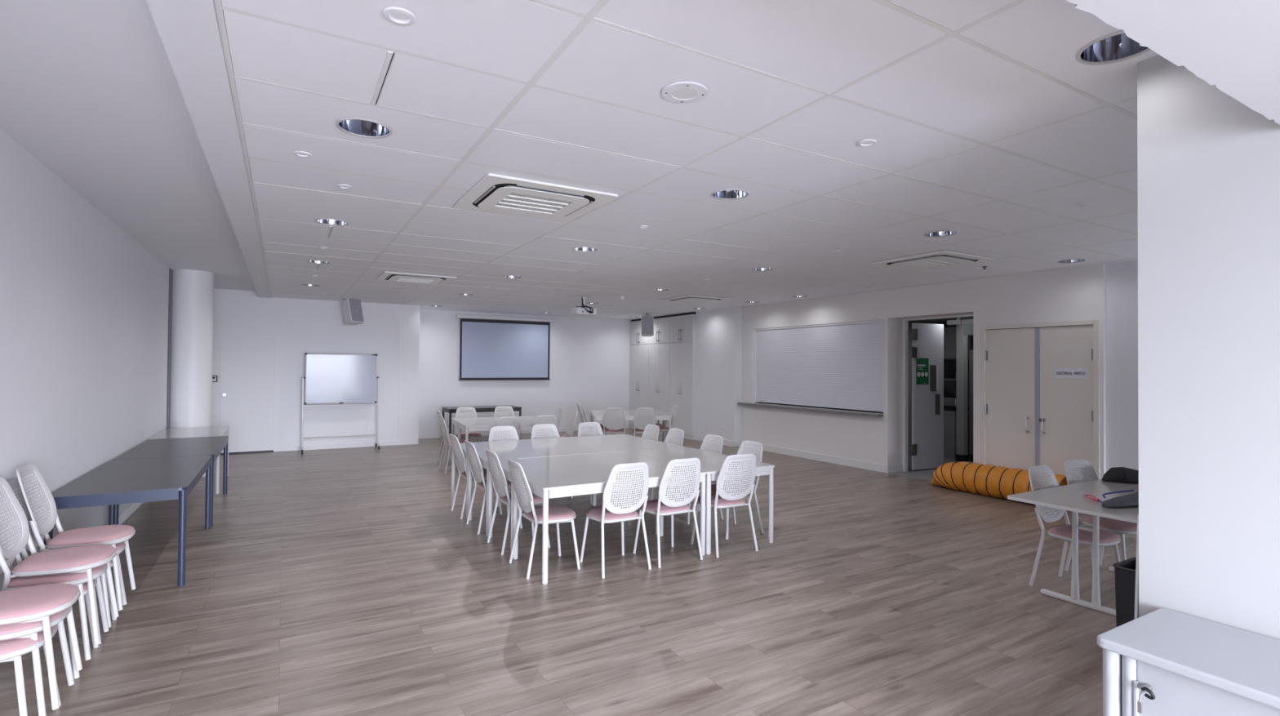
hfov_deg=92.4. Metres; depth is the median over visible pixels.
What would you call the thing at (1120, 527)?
dining chair
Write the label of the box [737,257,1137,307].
trim
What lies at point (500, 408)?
dining chair
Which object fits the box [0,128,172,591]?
wall
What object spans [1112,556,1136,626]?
waste bin
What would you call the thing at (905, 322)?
trim
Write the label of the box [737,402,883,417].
ledge
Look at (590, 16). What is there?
ceiling grid
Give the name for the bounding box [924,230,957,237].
recessed light
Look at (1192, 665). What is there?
base cabinet
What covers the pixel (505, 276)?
recessed light
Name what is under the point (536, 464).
rectangular table
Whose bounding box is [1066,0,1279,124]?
ceiling
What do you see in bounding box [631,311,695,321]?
trim
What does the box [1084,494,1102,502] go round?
cord
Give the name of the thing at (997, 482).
tunnel
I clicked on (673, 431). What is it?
dining chair
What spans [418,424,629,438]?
baseboard
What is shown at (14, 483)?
dining chair
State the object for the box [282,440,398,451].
baseboard
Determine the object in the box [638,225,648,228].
recessed light
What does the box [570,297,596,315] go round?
ceiling projector
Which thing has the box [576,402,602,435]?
dining chair
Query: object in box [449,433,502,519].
dining chair
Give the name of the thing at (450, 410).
table
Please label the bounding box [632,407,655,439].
dining chair
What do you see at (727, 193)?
recessed light
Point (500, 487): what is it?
dining chair
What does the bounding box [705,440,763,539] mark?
dining chair
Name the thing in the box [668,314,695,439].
tall cabinet
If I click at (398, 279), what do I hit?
grille
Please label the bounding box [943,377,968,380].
shelf
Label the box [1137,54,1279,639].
wall
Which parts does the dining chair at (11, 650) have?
seat rail, leg, leg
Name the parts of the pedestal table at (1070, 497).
post, post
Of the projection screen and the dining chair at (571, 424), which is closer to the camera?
the dining chair at (571, 424)
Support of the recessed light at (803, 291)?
in the ceiling at (954, 86)
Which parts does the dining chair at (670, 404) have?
backrest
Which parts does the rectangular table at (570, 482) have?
leg, leg, leg, leg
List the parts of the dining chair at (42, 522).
lattice panel, backrest, leg, leg, leg, leg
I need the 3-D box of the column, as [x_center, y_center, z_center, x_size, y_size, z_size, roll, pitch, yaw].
[-6.637,0.228,9.097,0.500,3.019,0.500,1,-1,-30]
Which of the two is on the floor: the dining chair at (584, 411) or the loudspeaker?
the dining chair at (584, 411)
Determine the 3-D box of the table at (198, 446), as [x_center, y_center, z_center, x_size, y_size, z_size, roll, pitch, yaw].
[-5.142,1.351,6.844,0.800,0.735,1.880,1,-1,-30]
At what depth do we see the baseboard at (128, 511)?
6.58 m
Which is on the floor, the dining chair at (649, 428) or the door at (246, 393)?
the dining chair at (649, 428)
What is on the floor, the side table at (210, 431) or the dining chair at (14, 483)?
the side table at (210, 431)
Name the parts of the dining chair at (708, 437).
leg, backrest, lattice panel, leg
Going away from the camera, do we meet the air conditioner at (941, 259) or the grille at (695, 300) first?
the air conditioner at (941, 259)
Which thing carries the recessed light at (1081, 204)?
in the ceiling at (954, 86)
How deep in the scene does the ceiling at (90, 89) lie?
3.45 m
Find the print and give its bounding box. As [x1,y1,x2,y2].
[916,364,928,383]
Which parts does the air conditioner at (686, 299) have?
panel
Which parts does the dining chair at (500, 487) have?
leg, lattice panel, backrest, leg, leg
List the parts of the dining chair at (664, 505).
leg, leg, leg, backrest, lattice panel, leg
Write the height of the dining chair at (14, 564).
0.898 m
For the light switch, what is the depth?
12.78 m
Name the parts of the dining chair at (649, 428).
backrest, lattice panel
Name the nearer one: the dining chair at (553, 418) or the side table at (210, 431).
the side table at (210, 431)
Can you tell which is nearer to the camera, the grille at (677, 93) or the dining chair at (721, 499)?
the grille at (677, 93)
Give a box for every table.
[44,455,212,586]
[113,435,228,527]
[146,426,229,493]
[441,404,521,439]
[451,415,537,435]
[451,436,594,518]
[457,419,558,466]
[467,443,622,536]
[487,450,661,554]
[512,460,706,584]
[572,434,683,500]
[590,409,663,440]
[591,412,671,441]
[626,446,774,554]
[1007,478,1138,616]
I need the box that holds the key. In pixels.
[1137,686,1155,713]
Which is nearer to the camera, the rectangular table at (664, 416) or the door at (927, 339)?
the door at (927, 339)
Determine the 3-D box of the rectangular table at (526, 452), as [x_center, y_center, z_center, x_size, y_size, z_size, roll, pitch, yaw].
[-1.010,1.379,6.667,1.537,0.735,0.750,1,-1,-30]
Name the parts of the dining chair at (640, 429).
backrest, lattice panel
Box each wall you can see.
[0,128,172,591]
[211,288,420,451]
[418,309,631,434]
[694,306,742,440]
[741,263,1106,479]
[907,321,973,455]
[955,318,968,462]
[1105,260,1138,471]
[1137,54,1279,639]
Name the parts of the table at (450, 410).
leg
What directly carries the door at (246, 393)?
in the wall at (390, 331)
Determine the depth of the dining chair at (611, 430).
11.38 m
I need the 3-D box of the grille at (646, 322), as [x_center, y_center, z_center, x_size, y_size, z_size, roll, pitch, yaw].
[0.175,-0.766,14.415,0.255,0.420,0.057,0,-1,-2]
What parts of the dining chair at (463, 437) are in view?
leg, leg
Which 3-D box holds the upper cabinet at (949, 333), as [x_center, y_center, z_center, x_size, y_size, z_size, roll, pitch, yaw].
[5.950,-0.274,11.860,0.420,0.620,0.650,1,-1,-30]
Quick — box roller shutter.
[754,319,884,413]
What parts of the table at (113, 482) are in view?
leg, leg, leg, leg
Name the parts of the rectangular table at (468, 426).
leg, leg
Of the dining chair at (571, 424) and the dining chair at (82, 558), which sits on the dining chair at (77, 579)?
the dining chair at (82, 558)
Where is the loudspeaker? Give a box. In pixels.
[661,81,707,103]
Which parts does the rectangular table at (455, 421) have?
leg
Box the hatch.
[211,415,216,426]
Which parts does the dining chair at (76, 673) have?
leg, leg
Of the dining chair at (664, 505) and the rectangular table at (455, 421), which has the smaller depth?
the dining chair at (664, 505)
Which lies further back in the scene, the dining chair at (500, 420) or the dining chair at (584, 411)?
the dining chair at (584, 411)
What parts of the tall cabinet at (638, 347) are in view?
door, door, door, door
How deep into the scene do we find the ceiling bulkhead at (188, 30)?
2.88 m
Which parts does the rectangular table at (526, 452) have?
leg, leg, leg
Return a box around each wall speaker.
[342,297,364,324]
[640,313,653,336]
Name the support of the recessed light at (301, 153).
in the ceiling at (954, 86)
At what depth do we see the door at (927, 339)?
10.07 m
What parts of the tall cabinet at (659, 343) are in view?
door, door, door, door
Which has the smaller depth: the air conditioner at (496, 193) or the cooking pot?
the air conditioner at (496, 193)
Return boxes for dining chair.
[0,476,119,644]
[0,514,109,660]
[0,572,98,678]
[0,583,82,710]
[0,605,74,715]
[0,624,61,715]
[1,495,116,644]
[2,477,127,627]
[16,463,136,610]
[435,410,470,465]
[437,413,473,473]
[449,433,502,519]
[455,406,481,441]
[464,440,522,534]
[485,416,520,469]
[485,426,519,506]
[485,448,550,555]
[493,405,515,436]
[507,458,580,578]
[530,423,573,497]
[533,415,558,439]
[541,407,563,435]
[560,409,577,437]
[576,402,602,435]
[577,422,619,493]
[579,462,651,578]
[581,404,608,435]
[603,407,625,435]
[612,423,659,493]
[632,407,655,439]
[632,427,684,502]
[632,457,702,568]
[647,403,672,437]
[656,404,677,439]
[666,434,723,524]
[690,453,758,557]
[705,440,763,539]
[1028,465,1119,586]
[1064,459,1137,571]
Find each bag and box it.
[1102,466,1138,482]
[1102,489,1138,507]
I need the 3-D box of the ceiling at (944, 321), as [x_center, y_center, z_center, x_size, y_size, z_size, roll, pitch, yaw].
[6.556,-0.756,10.568,4.480,0.100,3.700,1,-1,-30]
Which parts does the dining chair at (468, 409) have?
backrest, lattice panel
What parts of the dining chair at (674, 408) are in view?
backrest, lattice panel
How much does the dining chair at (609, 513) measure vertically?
0.898 m
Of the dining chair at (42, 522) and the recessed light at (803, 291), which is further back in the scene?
the recessed light at (803, 291)
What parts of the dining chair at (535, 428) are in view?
backrest, lattice panel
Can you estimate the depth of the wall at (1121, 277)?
7.08 m
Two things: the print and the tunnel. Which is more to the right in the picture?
the tunnel
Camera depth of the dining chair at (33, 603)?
2.75 m
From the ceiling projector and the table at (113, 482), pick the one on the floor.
the table at (113, 482)
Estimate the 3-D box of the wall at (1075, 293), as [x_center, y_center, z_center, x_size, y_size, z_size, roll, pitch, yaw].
[3.960,0.179,10.136,0.420,3.300,6.570,1,-1,-30]
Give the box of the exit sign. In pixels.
[961,319,973,335]
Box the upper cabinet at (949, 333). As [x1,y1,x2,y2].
[943,326,970,359]
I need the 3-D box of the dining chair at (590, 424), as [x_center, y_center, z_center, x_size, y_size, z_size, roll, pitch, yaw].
[-0.564,1.324,8.176,0.452,0.898,0.542,1,-1,-33]
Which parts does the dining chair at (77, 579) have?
backrest, leg, leg, leg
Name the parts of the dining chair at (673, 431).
leg, backrest, lattice panel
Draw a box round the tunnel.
[930,461,1067,506]
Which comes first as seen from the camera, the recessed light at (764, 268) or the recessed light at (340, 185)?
the recessed light at (340, 185)
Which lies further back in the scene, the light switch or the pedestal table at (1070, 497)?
the light switch
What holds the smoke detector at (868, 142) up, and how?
in the ceiling at (954, 86)
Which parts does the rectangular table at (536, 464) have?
leg, leg, joining strip, leg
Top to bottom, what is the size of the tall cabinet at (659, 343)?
2.860 m
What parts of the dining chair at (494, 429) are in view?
backrest, lattice panel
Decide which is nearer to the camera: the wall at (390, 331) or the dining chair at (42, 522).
the dining chair at (42, 522)
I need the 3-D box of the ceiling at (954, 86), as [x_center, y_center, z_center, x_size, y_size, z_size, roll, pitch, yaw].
[0.845,-1.157,6.519,8.374,0.014,18.426,1,-1,-30]
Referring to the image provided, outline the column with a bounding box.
[169,269,213,476]
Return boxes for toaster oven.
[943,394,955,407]
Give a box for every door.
[217,335,276,454]
[911,322,943,470]
[980,319,1099,483]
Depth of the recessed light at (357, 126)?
3.32 m
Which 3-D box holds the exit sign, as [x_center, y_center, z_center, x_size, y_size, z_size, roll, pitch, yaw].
[5.258,-0.580,9.491,0.080,0.440,0.560,1,-1,-30]
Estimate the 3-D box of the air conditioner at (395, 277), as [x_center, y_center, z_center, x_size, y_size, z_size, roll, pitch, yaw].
[-3.228,-1.131,8.831,0.950,0.033,0.950,1,-1,-30]
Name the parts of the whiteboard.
rail, rail, frame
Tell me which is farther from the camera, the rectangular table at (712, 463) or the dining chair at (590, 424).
the dining chair at (590, 424)
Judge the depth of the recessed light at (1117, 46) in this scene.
2.45 m
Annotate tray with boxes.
[306,402,375,404]
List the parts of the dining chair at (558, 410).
backrest, lattice panel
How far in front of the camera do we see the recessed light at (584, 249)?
6.64 m
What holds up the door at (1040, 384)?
in the wall at (1075, 293)
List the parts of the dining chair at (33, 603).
seat rail, leg, leg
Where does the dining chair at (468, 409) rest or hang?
on the floor
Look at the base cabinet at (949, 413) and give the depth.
11.56 m
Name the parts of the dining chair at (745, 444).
leg, leg, backrest, lattice panel, leg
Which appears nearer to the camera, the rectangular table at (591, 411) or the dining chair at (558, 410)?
the dining chair at (558, 410)
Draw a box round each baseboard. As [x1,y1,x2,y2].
[118,502,142,524]
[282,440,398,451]
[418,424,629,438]
[694,434,902,472]
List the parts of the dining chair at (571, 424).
backrest, lattice panel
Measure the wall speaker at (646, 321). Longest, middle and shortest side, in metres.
0.627 x 0.294 x 0.232 m
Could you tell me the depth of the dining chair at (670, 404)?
12.77 m
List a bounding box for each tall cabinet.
[629,320,648,428]
[648,316,670,434]
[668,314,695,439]
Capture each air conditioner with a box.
[375,271,457,285]
[453,173,617,222]
[659,294,731,303]
[870,250,995,271]
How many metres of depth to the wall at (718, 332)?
13.21 m
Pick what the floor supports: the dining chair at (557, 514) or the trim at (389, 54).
the dining chair at (557, 514)
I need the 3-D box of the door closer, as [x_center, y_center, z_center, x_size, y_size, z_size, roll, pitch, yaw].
[5.053,-0.632,9.847,0.080,0.190,0.240,1,-1,-30]
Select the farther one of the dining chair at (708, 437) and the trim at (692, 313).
the trim at (692, 313)
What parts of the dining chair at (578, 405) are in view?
lattice panel, backrest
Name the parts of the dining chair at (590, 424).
lattice panel, backrest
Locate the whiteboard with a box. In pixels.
[301,352,379,453]
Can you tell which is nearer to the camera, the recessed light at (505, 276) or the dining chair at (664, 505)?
the dining chair at (664, 505)
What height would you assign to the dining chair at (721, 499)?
0.898 m
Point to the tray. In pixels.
(307, 403)
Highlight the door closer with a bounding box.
[946,317,961,324]
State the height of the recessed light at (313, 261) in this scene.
0.168 m
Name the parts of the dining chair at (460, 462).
leg, lattice panel, backrest, leg, leg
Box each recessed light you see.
[293,151,311,157]
[301,284,319,286]
[306,259,331,264]
[314,217,349,226]
[335,117,392,138]
[337,183,351,188]
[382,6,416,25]
[457,290,474,295]
[502,275,522,278]
[572,246,598,252]
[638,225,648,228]
[652,288,668,291]
[711,188,749,199]
[746,301,759,302]
[751,266,773,271]
[791,291,808,297]
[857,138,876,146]
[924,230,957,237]
[1057,258,1086,263]
[1075,30,1151,65]
[1075,203,1090,207]
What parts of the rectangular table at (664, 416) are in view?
leg, leg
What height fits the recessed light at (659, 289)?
0.168 m
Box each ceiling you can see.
[0,0,256,290]
[221,0,1158,319]
[908,316,973,324]
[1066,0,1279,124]
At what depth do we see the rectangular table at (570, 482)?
5.13 m
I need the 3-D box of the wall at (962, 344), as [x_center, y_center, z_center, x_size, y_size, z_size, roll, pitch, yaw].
[5.795,0.575,11.049,0.140,2.560,0.155,1,-1,-30]
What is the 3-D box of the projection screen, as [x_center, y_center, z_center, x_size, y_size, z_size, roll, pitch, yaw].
[-3.192,-0.229,14.730,2.400,1.519,0.095,1,-1,-30]
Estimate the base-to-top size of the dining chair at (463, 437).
0.898 m
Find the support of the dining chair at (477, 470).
on the floor
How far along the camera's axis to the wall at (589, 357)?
15.32 m
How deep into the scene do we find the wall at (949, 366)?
12.32 m
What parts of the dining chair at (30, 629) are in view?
leg, leg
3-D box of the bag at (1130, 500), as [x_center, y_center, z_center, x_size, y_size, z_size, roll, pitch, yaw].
[3.432,0.962,4.266,0.640,0.099,0.196,1,-1,-13]
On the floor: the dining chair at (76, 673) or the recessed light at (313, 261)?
the dining chair at (76, 673)
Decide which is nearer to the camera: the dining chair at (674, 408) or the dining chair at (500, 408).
the dining chair at (500, 408)
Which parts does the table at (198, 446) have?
leg, leg, leg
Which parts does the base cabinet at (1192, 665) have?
corner post, panel, edge pull, sliding door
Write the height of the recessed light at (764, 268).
0.168 m
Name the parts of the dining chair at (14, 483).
leg, backrest, lattice panel, leg, leg, leg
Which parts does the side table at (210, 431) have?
leg, leg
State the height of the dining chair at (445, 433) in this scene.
0.898 m
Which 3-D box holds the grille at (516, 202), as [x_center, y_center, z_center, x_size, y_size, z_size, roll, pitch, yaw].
[-0.803,-1.160,4.607,0.472,0.017,0.430,1,-1,-30]
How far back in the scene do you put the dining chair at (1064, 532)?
4.71 m
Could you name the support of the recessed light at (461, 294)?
in the ceiling at (954, 86)
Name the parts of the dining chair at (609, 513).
leg, leg, leg, backrest, lattice panel, leg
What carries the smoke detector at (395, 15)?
in the ceiling at (954, 86)
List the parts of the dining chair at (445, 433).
leg, lattice panel, backrest, leg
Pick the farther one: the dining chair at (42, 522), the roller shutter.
the roller shutter
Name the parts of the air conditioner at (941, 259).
panel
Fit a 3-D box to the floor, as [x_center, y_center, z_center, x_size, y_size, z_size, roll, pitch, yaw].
[2.449,1.812,7.455,15.040,0.061,18.770,1,-1,-30]
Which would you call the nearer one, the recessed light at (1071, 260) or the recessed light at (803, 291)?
the recessed light at (1071, 260)
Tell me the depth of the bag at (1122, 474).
5.05 m
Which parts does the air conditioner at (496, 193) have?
panel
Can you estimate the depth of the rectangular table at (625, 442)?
7.50 m
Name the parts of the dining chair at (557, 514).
leg, lattice panel, backrest, leg, leg, leg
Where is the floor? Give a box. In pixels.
[0,427,1136,715]
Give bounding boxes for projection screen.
[456,314,554,380]
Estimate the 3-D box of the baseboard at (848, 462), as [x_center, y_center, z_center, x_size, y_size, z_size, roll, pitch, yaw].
[2.616,1.782,11.833,0.410,0.120,5.040,1,-1,-36]
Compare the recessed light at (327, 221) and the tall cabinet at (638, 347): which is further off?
the tall cabinet at (638, 347)
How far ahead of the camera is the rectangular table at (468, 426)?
9.71 m
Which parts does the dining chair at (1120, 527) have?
leg, lattice panel, backrest, leg, leg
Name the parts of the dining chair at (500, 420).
backrest, lattice panel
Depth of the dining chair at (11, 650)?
2.63 m
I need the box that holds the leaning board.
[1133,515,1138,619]
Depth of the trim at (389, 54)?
2.68 m
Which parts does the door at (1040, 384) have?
handle, handle, sign plate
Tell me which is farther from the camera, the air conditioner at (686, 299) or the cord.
the air conditioner at (686, 299)
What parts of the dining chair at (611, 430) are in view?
lattice panel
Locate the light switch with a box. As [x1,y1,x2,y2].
[405,374,409,380]
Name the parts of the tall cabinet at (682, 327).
door, door, door, door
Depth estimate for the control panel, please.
11.10 m
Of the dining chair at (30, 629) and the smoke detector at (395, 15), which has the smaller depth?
the smoke detector at (395, 15)
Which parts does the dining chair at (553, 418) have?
lattice panel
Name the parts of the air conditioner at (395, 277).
panel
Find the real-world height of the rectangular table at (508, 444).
0.735 m
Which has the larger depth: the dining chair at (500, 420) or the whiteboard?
the whiteboard
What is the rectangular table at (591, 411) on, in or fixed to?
on the floor
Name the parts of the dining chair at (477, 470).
leg, lattice panel, backrest, leg, leg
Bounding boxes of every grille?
[348,298,363,321]
[396,277,434,283]
[493,193,571,214]
[641,316,653,333]
[671,88,697,99]
[679,298,709,302]
[904,258,958,267]
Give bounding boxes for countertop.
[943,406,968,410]
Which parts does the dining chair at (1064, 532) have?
leg, lattice panel, backrest, leg, seat rail, leg, leg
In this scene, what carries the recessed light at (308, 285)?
in the ceiling at (954, 86)
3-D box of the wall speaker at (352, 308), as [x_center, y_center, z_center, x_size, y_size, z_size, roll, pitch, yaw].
[-5.538,-0.969,11.801,0.237,0.640,0.300,-14,-6,23]
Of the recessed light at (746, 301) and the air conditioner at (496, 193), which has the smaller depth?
the air conditioner at (496, 193)
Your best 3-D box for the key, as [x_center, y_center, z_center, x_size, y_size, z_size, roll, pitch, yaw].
[1.647,1.111,1.990,0.033,0.092,0.049,1,-1,-14]
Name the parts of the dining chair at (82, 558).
leg, lattice panel, backrest, leg, seat rail, leg, leg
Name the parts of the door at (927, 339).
vision panel, pull handle plate, push plate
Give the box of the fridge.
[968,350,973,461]
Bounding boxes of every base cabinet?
[943,406,970,457]
[1097,608,1279,715]
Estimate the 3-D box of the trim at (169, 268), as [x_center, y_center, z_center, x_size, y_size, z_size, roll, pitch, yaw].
[-6.752,0.225,8.787,0.014,3.014,0.020,1,-1,-30]
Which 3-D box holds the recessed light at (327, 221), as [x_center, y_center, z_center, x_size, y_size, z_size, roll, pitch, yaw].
[-2.691,-1.268,5.375,0.274,0.168,0.274,1,-1,-30]
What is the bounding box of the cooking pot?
[951,371,955,378]
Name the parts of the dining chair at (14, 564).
leg, backrest, leg, leg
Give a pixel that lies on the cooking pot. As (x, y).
(953, 372)
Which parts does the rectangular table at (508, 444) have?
leg, leg, leg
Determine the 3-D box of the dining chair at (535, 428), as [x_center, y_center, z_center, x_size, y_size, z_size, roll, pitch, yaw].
[-1.146,1.315,7.850,0.452,0.898,0.542,1,-1,-28]
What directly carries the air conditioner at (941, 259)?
attached to the ceiling at (954, 86)
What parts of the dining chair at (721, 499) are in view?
leg, leg, leg, backrest, lattice panel, leg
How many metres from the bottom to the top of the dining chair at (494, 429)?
0.898 m
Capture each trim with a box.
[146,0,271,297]
[166,268,170,428]
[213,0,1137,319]
[315,50,393,270]
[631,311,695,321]
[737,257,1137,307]
[902,314,973,471]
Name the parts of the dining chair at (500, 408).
backrest, lattice panel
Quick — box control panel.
[212,375,217,382]
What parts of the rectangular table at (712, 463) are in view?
leg, leg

